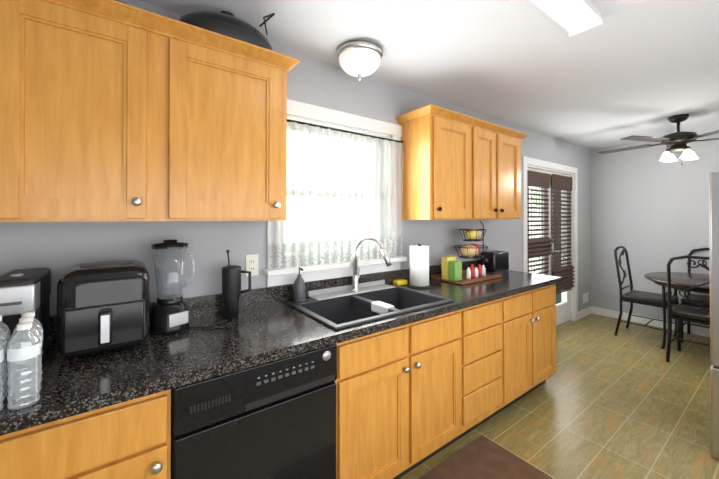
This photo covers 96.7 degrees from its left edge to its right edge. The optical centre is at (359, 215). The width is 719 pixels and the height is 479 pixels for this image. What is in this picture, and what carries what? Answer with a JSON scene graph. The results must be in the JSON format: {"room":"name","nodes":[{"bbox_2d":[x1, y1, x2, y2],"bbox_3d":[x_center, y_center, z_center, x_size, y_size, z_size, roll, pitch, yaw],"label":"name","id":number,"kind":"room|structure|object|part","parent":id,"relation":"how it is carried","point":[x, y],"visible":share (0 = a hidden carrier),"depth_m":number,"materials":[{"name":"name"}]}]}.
{"room":"kitchen","nodes":[
{"label":"kitchen","id":0,"kind":"room"},
{"bbox_2d":[0,0,590,315],"bbox_3d":[0.760,0.218,2.899,6.880,2.440,0.150,0,0,-36],"label":"wall","id":1,"kind":"structure","parent":0,"point":[59,250],"depth_m":1.85,"materials":[{"name":"paint"}]},
{"bbox_2d":[0,0,158,221],"bbox_3d":[-1.074,-0.380,1.240,0.477,0.802,0.357,0,0,-36],"label":"upper cabinet","id":2,"kind":"object","parent":1,"relation":"attached to","point":[78,110],"visible":1,"depth_m":1.13,"materials":[{"name":"brown wood"}]},
{"bbox_2d":[157,15,299,220],"bbox_3d":[-0.641,-0.378,1.557,0.596,0.802,0.357,0,0,-36],"label":"upper cabinet","id":3,"kind":"object","parent":1,"relation":"attached to","point":[222,127],"visible":1,"depth_m":1.40,"materials":[{"name":"brown wood"}]},
{"bbox_2d":[178,11,274,49],"bbox_3d":[-0.635,-0.880,1.543,0.571,0.200,0.330,0,0,-36],"label":"wok","id":4,"kind":"object","parent":3,"relation":"on","point":[228,24],"visible":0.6,"depth_m":1.42,"materials":[{"name":"black metal"}]},
{"bbox_2d":[246,254,257,275],"bbox_3d":[-0.604,0.277,1.800,0.072,0.120,0.008,0,0,-36],"label":"electrical outlet plate","id":5,"kind":"object","parent":1,"relation":"attached to","point":[252,263],"visible":1,"depth_m":1.80,"materials":[{"name":"beige plastic"}]},
{"bbox_2d":[263,99,406,286],"bbox_3d":[-0.141,-0.143,2.197,1.085,1.105,0.220,0,0,-36],"label":"window","id":6,"kind":"structure","parent":1,"relation":"in","point":[311,114],"depth_m":2.13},
{"bbox_2d":[270,119,402,268],"bbox_3d":[-0.089,-0.134,2.126,1.035,0.876,0.028,0,0,-36],"label":"sheer curtain","id":7,"kind":"object","parent":6,"relation":"hanging from","point":[300,251],"visible":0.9,"depth_m":2.08,"materials":[{"name":"fabric"}]},
{"bbox_3d":[-0.088,-0.561,2.127,1.033,0.021,0.022,0,0,-36],"label":"curtain rod","id":8,"kind":"part","parent":7,"relation":"part of","materials":[{"name":"brown metal"}]},
{"bbox_2d":[397,104,474,219],"bbox_3d":[0.595,-0.358,2.480,0.464,0.772,0.327,0,0,-36],"label":"upper cabinet","id":9,"kind":"object","parent":1,"relation":"attached to","point":[457,165],"depth_m":2.34,"materials":[{"name":"brown wood"}]},
{"bbox_2d":[475,120,506,218],"bbox_3d":[0.954,-0.357,2.742,0.426,0.772,0.327,0,0,-36],"label":"upper cabinet","id":10,"kind":"object","parent":1,"relation":"attached to","point":[490,170],"depth_m":2.64,"materials":[{"name":"brown wood"}]},
{"bbox_2d":[503,128,526,218],"bbox_3d":[1.205,-0.356,2.926,0.513,0.772,0.327,0,0,-36],"label":"upper cabinet","id":11,"kind":"object","parent":1,"relation":"attached to","point":[512,140],"depth_m":2.86,"materials":[{"name":"brown wood"}]},
{"bbox_2d":[527,170,551,274],"bbox_3d":[2.131,0.107,3.816,0.655,1.270,0.035,0,0,-36],"label":"window blind","id":12,"kind":"object","parent":1,"relation":"attached to","point":[539,247],"visible":0.69,"depth_m":3.84,"materials":[{"name":"brown wood"}]},
{"bbox_2d":[527,167,570,325],"bbox_3d":[2.388,0.434,4.068,1.286,1.996,0.045,0,0,-36],"label":"door","id":13,"kind":"structure","parent":1,"relation":"in","point":[563,311],"depth_m":4.18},
{"bbox_2d":[522,156,577,320],"bbox_3d":[2.390,0.389,4.065,1.490,2.110,0.193,0,0,-36],"label":"door frame","id":14,"kind":"structure","parent":1,"relation":"attached to","point":[538,164],"depth_m":4.38,"materials":[{"name":"white wood"}]},
{"bbox_3d":[2.485,0.377,4.063,0.090,0.174,0.078,0,0,-36],"label":"door handle","id":15,"kind":"part","parent":14,"relation":"part of","materials":[{"name":"silver metal"}]},
{"bbox_2d":[551,174,574,293],"bbox_3d":[2.706,0.240,4.236,0.640,1.550,0.035,0,0,-36],"label":"window blind","id":16,"kind":"object","parent":1,"relation":"attached to","point":[560,183],"visible":0.65,"depth_m":4.23,"materials":[{"name":"brown wood"}]},
{"bbox_2d":[578,306,591,319],"bbox_3d":[3.229,1.396,4.598,0.500,0.100,0.013,0,0,-36],"label":"baseboard","id":17,"kind":"structure","parent":1,"relation":"attached to","point":[587,311],"depth_m":4.59,"materials":[{"name":"white wood"}]},
{"bbox_2d":[583,292,587,302],"bbox_3d":[3.286,1.187,4.645,0.200,0.140,0.006,0,0,-36],"label":"electrical outlet plate","id":18,"kind":"object","parent":1,"relation":"attached to","point":[585,297],"visible":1,"depth_m":4.63,"materials":[{"name":"white plastic"}]},
{"bbox_2d":[139,0,718,149],"bbox_3d":[1.469,-1.057,1.937,6.880,0.100,2.550,0,0,-36],"label":"ceiling","id":19,"kind":"structure","parent":0,"point":[627,68],"depth_m":1.98,"materials":[{"name":"paint"}]},
{"bbox_2d":[337,41,382,80],"bbox_3d":[0.001,-0.915,1.952,0.282,0.182,0.282,0,0,-36],"label":"flush-mount dome light","id":20,"kind":"object","parent":19,"relation":"attached to","point":[359,59],"visible":1,"depth_m":1.87,"materials":[{"name":"white glass"}]},
{"bbox_2d":[530,0,602,36],"bbox_3d":[0.686,-0.985,1.301,1.205,0.049,0.148,0,0,-36],"label":"fluorescent light","id":21,"kind":"object","parent":19,"relation":"attached to","point":[573,17],"visible":1,"depth_m":1.53,"materials":[{"name":"white plastic"}]},
{"bbox_2d":[597,114,718,165],"bbox_3d":[3.187,-0.750,3.246,1.326,0.499,1.293,0,0,-36],"label":"ceiling fan","id":22,"kind":"object","parent":19,"relation":"hanging from","point":[678,141],"visible":1,"depth_m":3.15,"materials":[{"name":"brown metal"}]},
{"bbox_2d":[399,313,718,478],"bbox_3d":[1.469,1.483,1.924,6.880,0.100,2.550,0,0,-36],"label":"floor","id":23,"kind":"structure","parent":0,"point":[605,402],"depth_m":2.32,"materials":[{"name":"tile"}]},
{"bbox_2d":[0,389,170,478],"bbox_3d":[-0.965,0.988,1.133,0.456,0.879,0.646,0,0,-36],"label":"base cabinet","id":24,"kind":"object","parent":23,"relation":"on","point":[130,439],"visible":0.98,"depth_m":0.93,"materials":[{"name":"brown wood"}]},
{"bbox_2d":[171,344,336,478],"bbox_3d":[-0.528,0.992,1.459,0.621,0.873,0.626,0,0,-36],"label":"dishwasher","id":25,"kind":"object","parent":23,"relation":"on","point":[275,419],"visible":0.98,"depth_m":1.20,"materials":[{"name":"grey plastic"}]},
{"bbox_2d":[334,310,461,478],"bbox_3d":[0.091,0.992,1.907,0.896,0.879,0.646,0,0,-36],"label":"base cabinet","id":26,"kind":"object","parent":23,"relation":"on","point":[398,402],"visible":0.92,"depth_m":1.63,"materials":[{"name":"brown wood"}]},
{"bbox_2d":[0,236,561,435],"bbox_3d":[-0.070,0.425,1.795,3.932,0.590,0.641,0,0,-36],"label":"countertop","id":27,"kind":"structure","parent":26,"relation":"on","point":[269,324],"depth_m":1.40,"materials":[{"name":"stone"}]},
{"bbox_2d":[0,311,42,410],"bbox_3d":[-1.032,0.398,0.852,0.284,0.217,0.198,0,0,-36],"label":"water bottles","id":28,"kind":"object","parent":27,"relation":"on","point":[23,342],"visible":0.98,"depth_m":0.87},
{"bbox_2d":[0,268,50,371],"bbox_3d":[-1.190,0.352,1.127,0.113,0.312,0.303,0,0,-36],"label":"brewer","id":29,"kind":"object","parent":27,"relation":"on","point":[24,290],"visible":0.52,"depth_m":1.06,"materials":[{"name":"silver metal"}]},
{"bbox_2d":[57,260,149,357],"bbox_3d":[-0.995,0.349,1.262,0.274,0.319,0.342,0,0,-36],"label":"air fryer","id":30,"kind":"object","parent":27,"relation":"on","point":[102,307],"visible":1,"depth_m":1.15,"materials":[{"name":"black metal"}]},
{"bbox_2d":[149,239,195,334],"bbox_3d":[-0.838,0.308,1.449,0.189,0.403,0.166,0,0,-36],"label":"blender","id":31,"kind":"object","parent":27,"relation":"on","point":[169,314],"visible":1,"depth_m":1.40,"materials":[{"name":"black plastic"}]},
{"bbox_2d":[189,322,231,328],"bbox_3d":[-0.677,0.505,1.467,0.174,0.008,0.085,0,0,-36],"label":"cable","id":32,"kind":"object","parent":27,"relation":"on","point":[207,327],"visible":0.98,"depth_m":1.46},
{"bbox_2d":[222,250,250,318],"bbox_3d":[-0.632,0.341,1.637,0.136,0.338,0.093,0,0,-36],"label":"tumbler","id":33,"kind":"object","parent":27,"relation":"on","point":[232,292],"visible":1,"depth_m":1.59,"materials":[{"name":"black metal"}]},
{"bbox_2d":[294,267,304,302],"bbox_3d":[-0.348,0.399,1.864,0.064,0.201,0.073,0,0,-36],"label":"soap dispenser","id":34,"kind":"object","parent":27,"relation":"on","point":[299,289],"visible":1,"depth_m":1.84,"materials":[{"name":"grey plastic"}]},
{"bbox_2d":[286,284,453,329],"bbox_3d":[0.070,0.609,1.893,0.840,0.224,0.545,0,0,-36],"label":"sink","id":35,"kind":"object","parent":27,"relation":"in","point":[346,309],"depth_m":1.96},
{"bbox_2d":[351,236,391,291],"bbox_3d":[0.070,0.314,2.074,0.172,0.364,0.258,0,0,-36],"label":"faucet","id":36,"kind":"object","parent":27,"relation":"on","point":[356,273],"depth_m":2.10,"materials":[{"name":"silver metal"}]},
{"bbox_2d":[393,279,407,285],"bbox_3d":[0.304,0.497,2.394,0.100,0.035,0.064,0,0,-36],"label":"sponge","id":37,"kind":"object","parent":27,"relation":"on","point":[399,282],"visible":0.92,"depth_m":2.37,"materials":[{"name":"yellow"}]},
{"bbox_2d":[409,244,429,288],"bbox_3d":[0.438,0.358,2.340,0.156,0.312,0.156,0,0,-36],"label":"paper towel","id":38,"kind":"object","parent":27,"relation":"on","point":[419,266],"visible":1,"depth_m":2.28,"materials":[{"name":"white paper"}]},
{"bbox_2d":[431,221,501,284],"bbox_3d":[0.890,0.279,2.653,0.540,0.473,0.300,0,0,-36],"label":"tray","id":39,"kind":"object","parent":27,"relation":"on","point":[453,272],"visible":1,"depth_m":2.57,"materials":[{"name":"brown wood"}]},
{"bbox_2d":[480,250,508,273],"bbox_3d":[1.258,0.424,2.983,0.275,0.187,0.150,0,0,-36],"label":"toaster","id":40,"kind":"object","parent":27,"relation":"on","point":[496,261],"visible":0.92,"depth_m":2.91,"materials":[{"name":"grey plastic"}]},
{"bbox_2d":[451,299,502,443],"bbox_3d":[0.628,0.994,2.318,0.455,0.879,0.616,0,0,-36],"label":"base cabinet","id":41,"kind":"object","parent":23,"relation":"on","point":[481,350],"visible":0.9,"depth_m":2.05,"materials":[{"name":"brown wood"}]},
{"bbox_2d":[419,435,552,478],"bbox_3d":[0.469,1.425,1.496,1.220,0.012,0.560,0,0,-36],"label":"mat","id":42,"kind":"object","parent":23,"relation":"on","point":[481,457],"visible":1,"depth_m":1.81,"materials":[{"name":"brown fabric"}]},
{"bbox_2d":[492,284,555,416],"bbox_3d":[1.155,0.996,2.686,0.830,0.879,0.646,0,0,-36],"label":"base cabinet","id":43,"kind":"object","parent":23,"relation":"on","point":[528,323],"visible":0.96,"depth_m":2.41,"materials":[{"name":"brown wood"}]},
{"bbox_2d":[614,246,678,338],"bbox_3d":[3.410,0.911,3.813,0.468,1.066,0.508,0,0,-36],"label":"dining chair","id":44,"kind":"object","parent":23,"relation":"on","point":[632,296],"visible":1,"depth_m":3.82,"materials":[{"name":"metal"}]},
{"bbox_2d":[644,272,709,348],"bbox_3d":[3.705,1.062,3.409,1.000,0.768,1.000,0,0,-36],"label":"dining table","id":45,"kind":"object","parent":23,"relation":"on","point":[680,281],"visible":0.77,"depth_m":3.46,"materials":[{"name":"metal"}]},
{"bbox_2d":[666,255,709,361],"bbox_3d":[3.352,0.907,3.114,0.508,1.066,0.468,0,0,-36],"label":"dining chair","id":46,"kind":"object","parent":23,"relation":"on","point":[697,313],"visible":0.81,"depth_m":3.13,"materials":[{"name":"metal"}]},
{"bbox_2d":[681,248,709,342],"bbox_3d":[3.983,0.910,3.613,0.508,1.066,0.468,0,0,-36],"label":"dining chair","id":47,"kind":"object","parent":23,"relation":"on","point":[698,299],"visible":0.4,"depth_m":3.67,"materials":[{"name":"metal"}]},
{"bbox_2d":[709,170,718,458],"bbox_3d":[2.588,0.582,1.865,0.800,1.698,0.765,0,0,-36],"label":"refrigerator","id":48,"kind":"object","parent":23,"relation":"on","point":[714,277],"visible":0.94,"depth_m":1.88,"materials":[{"name":"silver metal"}]},
{"bbox_2d":[591,132,718,328],"bbox_3d":[4.228,0.223,3.858,0.150,2.440,2.400,0,0,-36],"label":"wall","id":49,"kind":"structure","parent":0,"point":[649,211],"depth_m":4.27,"materials":[{"name":"paint"}]},
{"bbox_2d":[592,306,709,336],"bbox_3d":[4.117,1.393,3.864,0.013,0.100,2.248,0,0,-36],"label":"baseboard","id":50,"kind":"structure","parent":49,"relation":"attached to","point":[700,331],"depth_m":4.27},
{"label":"outside","id":51,"kind":"structure","parent":0,"visible":0},
{"bbox_2d":[286,130,540,272],"bbox_3d":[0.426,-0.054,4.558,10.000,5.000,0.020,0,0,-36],"label":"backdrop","id":52,"kind":"structure","parent":51,"point":[315,172],"depth_m":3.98,"materials":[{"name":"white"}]}
]}

